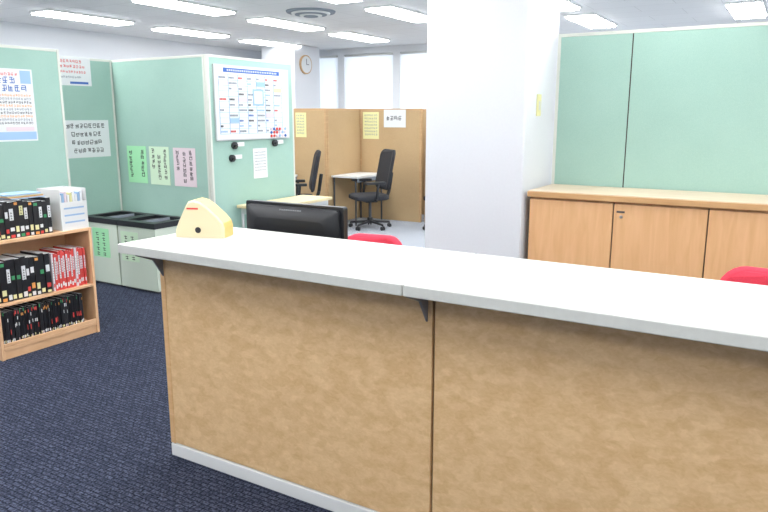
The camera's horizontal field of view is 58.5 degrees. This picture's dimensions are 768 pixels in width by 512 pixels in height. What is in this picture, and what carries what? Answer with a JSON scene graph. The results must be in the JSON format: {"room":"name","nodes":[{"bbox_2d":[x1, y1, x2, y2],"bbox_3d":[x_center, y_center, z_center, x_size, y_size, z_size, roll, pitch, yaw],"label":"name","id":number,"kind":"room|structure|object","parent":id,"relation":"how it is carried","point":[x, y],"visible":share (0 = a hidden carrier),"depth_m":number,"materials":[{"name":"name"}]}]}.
{"room":"open-plan office","nodes":[
{"label":"open-plan office","id":0,"kind":"room"},
{"bbox_2d":[0,21,261,59],"bbox_3d":[-6.006,-1.417,7.859,0.120,2.830,14.500,7,13,30],"label":"wall","id":1,"kind":"structure","parent":0,"point":[69,42],"depth_m":10.31,"materials":[{"name":"paint"}]},
{"bbox_2d":[0,214,424,511],"bbox_3d":[-0.297,0.705,4.792,13.200,0.100,14.500,7,13,30],"label":"floor","id":2,"kind":"structure","parent":0,"point":[85,420],"depth_m":3.56,"materials":[{"name":"blue carpet"}]},
{"bbox_2d":[0,44,70,198],"bbox_3d":[-3.071,-0.589,5.502,0.040,2.150,1.200,7,13,30],"label":"partition panel","id":3,"kind":"object","parent":2,"relation":"on","point":[44,162],"visible":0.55,"depth_m":5.71,"materials":[{"name":"teal fabric"}]},
{"bbox_2d":[0,68,37,141],"bbox_3d":[-3.003,-1.201,5.451,0.002,0.570,0.475,7,13,30],"label":"poster","id":4,"kind":"object","parent":3,"relation":"attached to","point":[18,122],"visible":1,"depth_m":5.52,"materials":[{"name":"white paper"}]},
{"bbox_2d":[0,227,99,360],"bbox_3d":[-2.471,0.230,4.867,0.300,0.800,0.750,7,13,30],"label":"bookshelf","id":5,"kind":"object","parent":2,"relation":"on","point":[82,237],"visible":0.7,"depth_m":4.96,"materials":[{"name":"brown wood"}]},
{"bbox_2d":[0,250,52,303],"bbox_3d":[-2.541,0.135,4.712,0.221,0.289,0.391,7,13,30],"label":"books","id":6,"kind":"object","parent":5,"relation":"in","point":[24,274],"visible":1,"depth_m":4.67,"materials":[{"name":"black plastic"}]},
{"bbox_2d":[0,197,52,240],"bbox_3d":[-2.534,-0.259,4.641,0.222,0.250,0.463,7,13,30],"label":"books","id":7,"kind":"object","parent":5,"relation":"on","point":[30,216],"visible":0.97,"depth_m":4.63,"materials":[{"name":"black plastic"}]},
{"bbox_2d":[0,191,44,199],"bbox_3d":[-2.498,-0.415,4.680,0.190,0.036,0.290,7,13,30],"label":"booklets","id":8,"kind":"object","parent":7,"relation":"on","point":[19,194],"visible":1,"depth_m":4.62,"materials":[{"name":"blue"}]},
{"bbox_2d":[0,291,83,343],"bbox_3d":[-2.480,0.428,4.873,0.222,0.241,0.623,7,13,30],"label":"books","id":9,"kind":"object","parent":5,"relation":"in","point":[20,321],"visible":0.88,"depth_m":4.80,"materials":[{"name":"black plastic"}]},
{"bbox_2d":[38,245,86,290],"bbox_3d":[-2.363,0.078,4.999,0.222,0.286,0.266,7,13,30],"label":"books","id":10,"kind":"object","parent":5,"relation":"in","point":[67,262],"visible":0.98,"depth_m":4.94,"materials":[{"name":"red paper"}]},
{"bbox_2d":[37,186,88,230],"bbox_3d":[-2.334,-0.349,4.980,0.260,0.290,0.211,7,13,30],"label":"magazine file","id":11,"kind":"object","parent":5,"relation":"on","point":[68,204],"visible":0.89,"depth_m":4.90,"materials":[{"name":"white plastic"}]},
{"bbox_2d":[62,56,122,214],"bbox_3d":[-2.909,-0.861,6.833,0.040,2.150,0.615,7,13,30],"label":"partition panel","id":12,"kind":"object","parent":2,"relation":"on","point":[100,176],"visible":0.3,"depth_m":6.83,"materials":[{"name":"teal fabric"}]},
{"bbox_2d":[59,56,91,85],"bbox_3d":[-2.954,-1.759,6.530,0.002,0.262,0.360,7,13,30],"label":"notice sign","id":13,"kind":"object","parent":12,"relation":"attached to","point":[75,71],"visible":0.98,"depth_m":6.54,"materials":[{"name":"white paper"}]},
{"bbox_2d":[65,120,110,158],"bbox_3d":[-2.910,-1.151,6.729,0.002,0.360,0.500,7,13,30],"label":"notice sheet","id":14,"kind":"object","parent":12,"relation":"attached to","point":[85,138],"visible":1,"depth_m":6.73,"materials":[{"name":"white paper"}]},
{"bbox_2d":[88,210,151,285],"bbox_3d":[-2.599,-0.085,6.785,0.492,0.650,0.464,7,13,30],"label":"recycling bin","id":15,"kind":"object","parent":2,"relation":"on","point":[104,227],"visible":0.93,"depth_m":6.58,"materials":[{"name":"grey plastic"}]},
{"bbox_2d":[116,214,180,292],"bbox_3d":[-2.162,-0.033,6.527,0.512,0.650,0.464,7,13,30],"label":"recycling bin","id":16,"kind":"object","parent":2,"relation":"on","point":[139,273],"visible":0.62,"depth_m":6.35,"materials":[{"name":"grey plastic"}]},
{"bbox_2d":[111,54,210,215],"bbox_3d":[-2.196,-0.852,6.793,1.305,2.150,0.040,7,13,30],"label":"partition panel","id":17,"kind":"object","parent":2,"relation":"on","point":[159,101],"visible":0.5,"depth_m":6.67,"materials":[{"name":"teal fabric"}]},
{"bbox_2d":[127,146,147,182],"bbox_3d":[-2.498,-0.928,6.937,0.285,0.370,0.002,7,13,30],"label":"notice","id":18,"kind":"object","parent":17,"relation":"attached to","point":[136,155],"visible":1,"depth_m":6.94,"materials":[{"name":"green paper"}]},
{"bbox_2d":[149,146,170,185],"bbox_3d":[-2.217,-0.891,6.772,0.280,0.375,0.002,7,13,30],"label":"notice","id":19,"kind":"object","parent":17,"relation":"attached to","point":[159,156],"visible":1,"depth_m":6.77,"materials":[{"name":"green paper"}]},
{"bbox_2d":[173,148,196,186],"bbox_3d":[-1.917,-0.853,6.596,0.300,0.370,0.002,7,13,30],"label":"notice","id":20,"kind":"object","parent":17,"relation":"attached to","point":[185,175],"visible":1,"depth_m":6.59,"materials":[{"name":"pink paper"}]},
{"bbox_2d":[204,54,295,227],"bbox_3d":[-1.306,-0.885,6.955,0.040,2.150,1.240,7,13,30],"label":"partition panel","id":21,"kind":"object","parent":2,"relation":"on","point":[232,184],"visible":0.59,"depth_m":6.78,"materials":[{"name":"teal fabric"}]},
{"bbox_2d":[229,154,241,161],"bbox_3d":[-1.427,-0.951,6.650,0.045,0.070,0.175,7,13,30],"label":"hook","id":22,"kind":"object","parent":21,"relation":"attached to","point":[232,158],"visible":1,"depth_m":6.61,"materials":[{"name":"black plastic"}]},
{"bbox_2d":[231,142,243,148],"bbox_3d":[-1.407,-1.075,6.659,0.045,0.070,0.175,7,13,30],"label":"hook","id":23,"kind":"object","parent":21,"relation":"attached to","point":[234,145],"visible":1,"depth_m":6.61,"materials":[{"name":"black plastic"}]},
{"bbox_2d":[212,64,289,140],"bbox_3d":[-1.288,-1.510,6.792,0.025,0.700,1.080,7,13,30],"label":"whiteboard","id":24,"kind":"object","parent":21,"relation":"attached to","point":[251,103],"visible":1,"depth_m":6.73,"materials":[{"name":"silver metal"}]},
{"bbox_2d":[253,148,267,178],"bbox_3d":[-1.259,-0.947,6.979,0.002,0.300,0.210,7,13,30],"label":"notice sheet","id":25,"kind":"object","parent":21,"relation":"attached to","point":[259,154],"visible":1,"depth_m":6.97,"materials":[{"name":"white paper"}]},
{"bbox_2d":[272,140,282,145],"bbox_3d":[-1.097,-1.183,7.162,0.045,0.070,0.175,7,13,30],"label":"hook","id":26,"kind":"object","parent":21,"relation":"attached to","point":[274,142],"visible":1,"depth_m":7.12,"materials":[{"name":"black plastic"}]},
{"bbox_2d":[237,195,331,227],"bbox_3d":[-0.995,-0.198,7.089,0.400,0.750,1.050,7,13,30],"label":"side table","id":27,"kind":"object","parent":2,"relation":"on","point":[306,199],"visible":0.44,"depth_m":7.12,"materials":[{"name":"laminate"}]},
{"bbox_2d":[295,150,322,195],"bbox_3d":[-1.179,-0.921,9.676,0.646,1.130,0.670,-2,12,-9],"label":"chair","id":28,"kind":"object","parent":2,"relation":"on","point":[316,159],"visible":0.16,"depth_m":9.53,"materials":[{"name":"black fabric"}]},
{"bbox_2d":[294,108,327,196],"bbox_3d":[-1.327,-1.369,10.417,1.130,1.710,0.040,7,13,30],"label":"divider","id":29,"kind":"object","parent":2,"relation":"on","point":[316,118],"visible":0.34,"depth_m":10.18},
{"bbox_2d":[295,113,306,136],"bbox_3d":[-1.239,-1.956,10.218,0.200,0.360,0.002,7,13,30],"label":"notice sheet","id":30,"kind":"object","parent":29,"relation":"attached to","point":[300,118],"visible":1,"depth_m":10.22,"materials":[{"name":"beige paper"}]},
{"bbox_2d":[327,108,359,219],"bbox_3d":[-0.611,-1.395,10.547,0.040,1.710,0.915,7,13,30],"label":"divider","id":31,"kind":"object","parent":2,"relation":"on","point":[343,125],"visible":0.84,"depth_m":10.48,"materials":[{"name":"brown fabric"}]},
{"bbox_2d":[331,172,381,225],"bbox_3d":[-0.384,-0.891,10.526,0.465,0.730,0.790,7,13,30],"label":"desk","id":32,"kind":"object","parent":2,"relation":"on","point":[357,175],"visible":0.69,"depth_m":10.27,"materials":[{"name":"white laminate"}]},
{"bbox_2d":[348,149,395,230],"bbox_3d":[-0.165,-0.966,9.897,0.646,1.130,0.670,-4,12,-21],"label":"chair","id":33,"kind":"object","parent":2,"relation":"on","point":[384,176],"visible":1,"depth_m":9.86,"materials":[{"name":"black fabric"}]},
{"bbox_2d":[348,233,402,245],"bbox_3d":[-0.141,0.352,4.019,0.639,0.900,0.611,5,13,23],"label":"office chair","id":34,"kind":"object","parent":2,"relation":"on","point":[386,239],"visible":0.02,"depth_m":4.09,"materials":[{"name":"red fabric"}]},
{"bbox_2d":[360,108,422,221],"bbox_3d":[0.099,-1.412,10.630,1.090,1.710,0.040,7,13,30],"label":"divider","id":35,"kind":"object","parent":2,"relation":"on","point":[404,203],"visible":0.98,"depth_m":10.55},
{"bbox_2d":[363,112,378,138],"bbox_3d":[-0.204,-2.031,10.663,0.290,0.410,0.002,7,13,30],"label":"notice sheet","id":36,"kind":"object","parent":35,"relation":"attached to","point":[370,119],"visible":1,"depth_m":10.66,"materials":[{"name":"beige paper"}]},
{"bbox_2d":[384,110,405,126],"bbox_3d":[0.162,-2.092,10.426,0.385,0.265,0.002,7,13,30],"label":"notice sheet","id":37,"kind":"object","parent":35,"relation":"attached to","point":[392,118],"visible":1,"depth_m":10.42,"materials":[{"name":"white paper"}]},
{"bbox_2d":[421,109,425,213],"bbox_3d":[0.508,-1.550,11.303,1.165,1.710,0.040,7,13,30],"label":"divider","id":38,"kind":"object","parent":2,"relation":"on","point":[424,110],"visible":0.02,"depth_m":11.19,"materials":[{"name":"brown fabric"}]},
{"bbox_2d":[424,129,425,221],"bbox_3d":[0.905,-1.446,10.795,0.040,1.710,1.040,7,13,30],"label":"divider","id":39,"kind":"object","parent":2,"relation":"on","point":[425,129],"visible":0.07,"depth_m":10.34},
{"bbox_2d":[118,227,767,511],"bbox_3d":[0.819,0.633,2.244,4.230,1.060,0.605,7,13,30],"label":"reception counter","id":40,"kind":"object","parent":2,"relation":"on","point":[332,374],"depth_m":2.43,"materials":[{"name":"laminate"}]},
{"bbox_2d":[176,197,232,237],"bbox_3d":[-0.827,-0.177,3.136,0.236,0.170,0.113,2,12,9],"label":"box","id":41,"kind":"object","parent":40,"relation":"on","point":[201,217],"visible":1,"depth_m":3.09,"materials":[{"name":"beige plastic"}]},
{"bbox_2d":[527,184,767,279],"bbox_3d":[2.523,0.231,4.085,3.330,1.112,0.520,7,13,30],"label":"storage cabinet","id":42,"kind":"object","parent":2,"relation":"on","point":[696,234],"visible":0.54,"depth_m":4.27,"materials":[{"name":"brown wood"}]},
{"bbox_2d":[551,22,767,194],"bbox_3d":[2.717,-0.329,4.196,3.445,2.165,0.040,7,13,30],"label":"partition panel","id":43,"kind":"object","parent":2,"relation":"on","point":[672,108],"depth_m":4.56,"materials":[{"name":"green fabric"}]},
{"bbox_2d":[720,266,767,285],"bbox_3d":[1.676,0.538,3.109,0.639,0.900,0.611,8,14,35],"label":"office chair","id":44,"kind":"object","parent":2,"relation":"on","point":[742,274],"visible":0.04,"depth_m":3.22,"materials":[{"name":"red fabric"}]},
{"bbox_3d":[1.105,0.706,2.714,4.140,0.730,0.545,7,13,30],"label":"desk","id":45,"kind":"object","parent":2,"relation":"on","visible":0},
{"bbox_2d":[246,199,347,239],"bbox_3d":[-0.458,-0.046,3.474,0.610,0.440,0.200,7,13,29],"label":"computer monitor","id":46,"kind":"object","parent":45,"relation":"on","point":[329,221],"visible":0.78,"depth_m":3.39,"materials":[{"name":"black plastic"}]},
{"bbox_2d":[261,45,319,107],"bbox_3d":[-1.698,-2.412,12.724,0.750,2.830,0.750,7,13,30],"label":"pillar","id":47,"kind":"structure","parent":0,"point":[306,87],"depth_m":12.27,"materials":[{"name":"paint"}]},
{"bbox_2d":[299,55,311,73],"bbox_3d":[-1.398,-3.421,12.244,0.040,0.330,0.330,7,13,30],"label":"wall clock","id":48,"kind":"object","parent":47,"relation":"attached to","point":[305,63],"visible":1,"depth_m":12.21,"materials":[{"name":"white plastic"}]},
{"bbox_2d":[319,44,426,108],"bbox_3d":[3.475,-1.988,10.650,13.200,2.830,0.150,7,13,30],"label":"wall","id":49,"kind":"structure","parent":0,"point":[396,50],"depth_m":12.43,"materials":[{"name":"paint"}]},
{"bbox_2d":[319,55,338,107],"bbox_3d":[-1.281,-2.966,13.340,1.030,1.770,0.095,7,13,30],"label":"window","id":50,"kind":"structure","parent":49,"relation":"in","point":[328,64],"depth_m":13.08,"materials":[{"name":"white glass"}]},
{"bbox_2d":[344,52,392,108],"bbox_3d":[-0.265,-2.844,12.742,1.060,1.770,0.095,7,13,30],"label":"window","id":51,"kind":"structure","parent":49,"relation":"in","point":[368,77],"depth_m":12.62,"materials":[{"name":"white glass"}]},
{"bbox_2d":[400,51,426,108],"bbox_3d":[0.764,-2.720,12.136,1.060,1.770,0.095,7,13,30],"label":"window","id":52,"kind":"structure","parent":49,"relation":"in","point":[413,64],"depth_m":12.15,"materials":[{"name":"white glass"}]},
{"bbox_2d":[0,0,767,51],"bbox_3d":[-0.297,-2.166,4.205,13.200,0.100,14.500,7,13,30],"label":"ceiling","id":53,"kind":"structure","parent":0,"point":[628,14],"depth_m":8.82,"materials":[{"name":"paint"}]},
{"bbox_2d":[29,9,135,25],"bbox_3d":[-3.772,-3.000,8.636,0.380,0.040,1.250,7,13,30],"label":"ceiling light","id":54,"kind":"object","parent":53,"relation":"attached to","point":[53,13],"depth_m":8.51,"materials":[{"name":"white plastic"}]},
{"bbox_2d":[132,0,237,15],"bbox_3d":[-2.229,-2.814,7.728,0.380,0.040,1.250,7,13,30],"label":"ceiling light","id":55,"kind":"object","parent":53,"relation":"attached to","point":[182,5],"depth_m":7.67,"materials":[{"name":"white plastic"}]},
{"bbox_2d":[149,26,230,38],"bbox_3d":[-2.844,-3.309,10.148,0.380,0.040,1.250,7,13,30],"label":"ceiling light","id":56,"kind":"object","parent":53,"relation":"attached to","point":[169,29],"depth_m":9.97,"materials":[{"name":"white plastic"}]},
{"bbox_2d":[237,38,302,46],"bbox_3d":[-1.917,-3.618,11.659,0.380,0.040,1.250,7,13,30],"label":"ceiling light","id":57,"kind":"object","parent":53,"relation":"attached to","point":[252,40],"depth_m":11.47,"materials":[{"name":"white plastic"}]},
{"bbox_2d":[245,16,325,30],"bbox_3d":[-1.302,-3.123,9.239,0.380,0.040,1.250,7,13,30],"label":"ceiling light","id":58,"kind":"object","parent":53,"relation":"attached to","point":[267,20],"depth_m":9.09,"materials":[{"name":"white plastic"}]},
{"bbox_2d":[286,7,335,17],"bbox_3d":[-0.878,-2.902,8.221,0.596,0.065,0.596,7,13,30],"label":"ceiling vent","id":59,"kind":"object","parent":53,"relation":"in","point":[307,12],"visible":1,"depth_m":8.08,"materials":[{"name":"grey metal"}]},
{"bbox_2d":[323,0,361,3],"bbox_3d":[-0.686,-2.629,6.819,0.380,0.040,1.250,7,13,30],"label":"ceiling light","id":60,"kind":"object","parent":53,"relation":"attached to","point":[332,1],"depth_m":7.27,"materials":[{"name":"white plastic"}]},
{"bbox_2d":[327,31,390,42],"bbox_3d":[-0.374,-3.432,10.751,0.380,0.040,1.250,7,13,30],"label":"ceiling light","id":61,"kind":"object","parent":53,"relation":"attached to","point":[344,34],"depth_m":10.60,"materials":[{"name":"white plastic"}]},
{"bbox_2d":[363,4,426,22],"bbox_3d":[0.241,-2.938,8.331,0.380,0.040,1.250,7,13,30],"label":"ceiling light","id":62,"kind":"object","parent":53,"relation":"attached to","point":[390,10],"depth_m":8.12,"materials":[{"name":"white plastic"}]},
{"bbox_2d":[560,0,581,11],"bbox_3d":[1.784,-2.752,7.423,0.380,0.040,1.250,7,13,30],"label":"ceiling light","id":63,"kind":"object","parent":53,"relation":"attached to","point":[566,5],"depth_m":7.65,"materials":[{"name":"white plastic"}]},
{"bbox_2d":[563,13,617,28],"bbox_3d":[2.711,-3.061,8.934,0.380,0.040,1.250,7,13,30],"label":"ceiling light","id":64,"kind":"object","parent":53,"relation":"attached to","point":[590,20],"depth_m":8.74,"materials":[{"name":"white plastic"}]},
{"bbox_2d":[724,0,767,18],"bbox_3d":[4.254,-2.875,8.026,0.380,0.040,1.250,7,13,30],"label":"ceiling light","id":65,"kind":"object","parent":53,"relation":"attached to","point":[756,8],"depth_m":7.81,"materials":[{"name":"white plastic"}]},
{"bbox_2d":[425,0,560,258],"bbox_3d":[0.777,-0.829,4.980,0.735,2.830,0.650,7,13,30],"label":"pillar","id":66,"kind":"structure","parent":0,"point":[489,61],"depth_m":4.68,"materials":[{"name":"paint"}]},
{"bbox_2d":[536,94,541,115],"bbox_3d":[1.059,-1.030,4.677,0.013,0.145,0.080,7,13,30],"label":"notice sheet","id":67,"kind":"object","parent":66,"relation":"attached to","point":[538,103],"visible":1,"depth_m":4.66,"materials":[{"name":"beige paper"}]}
]}

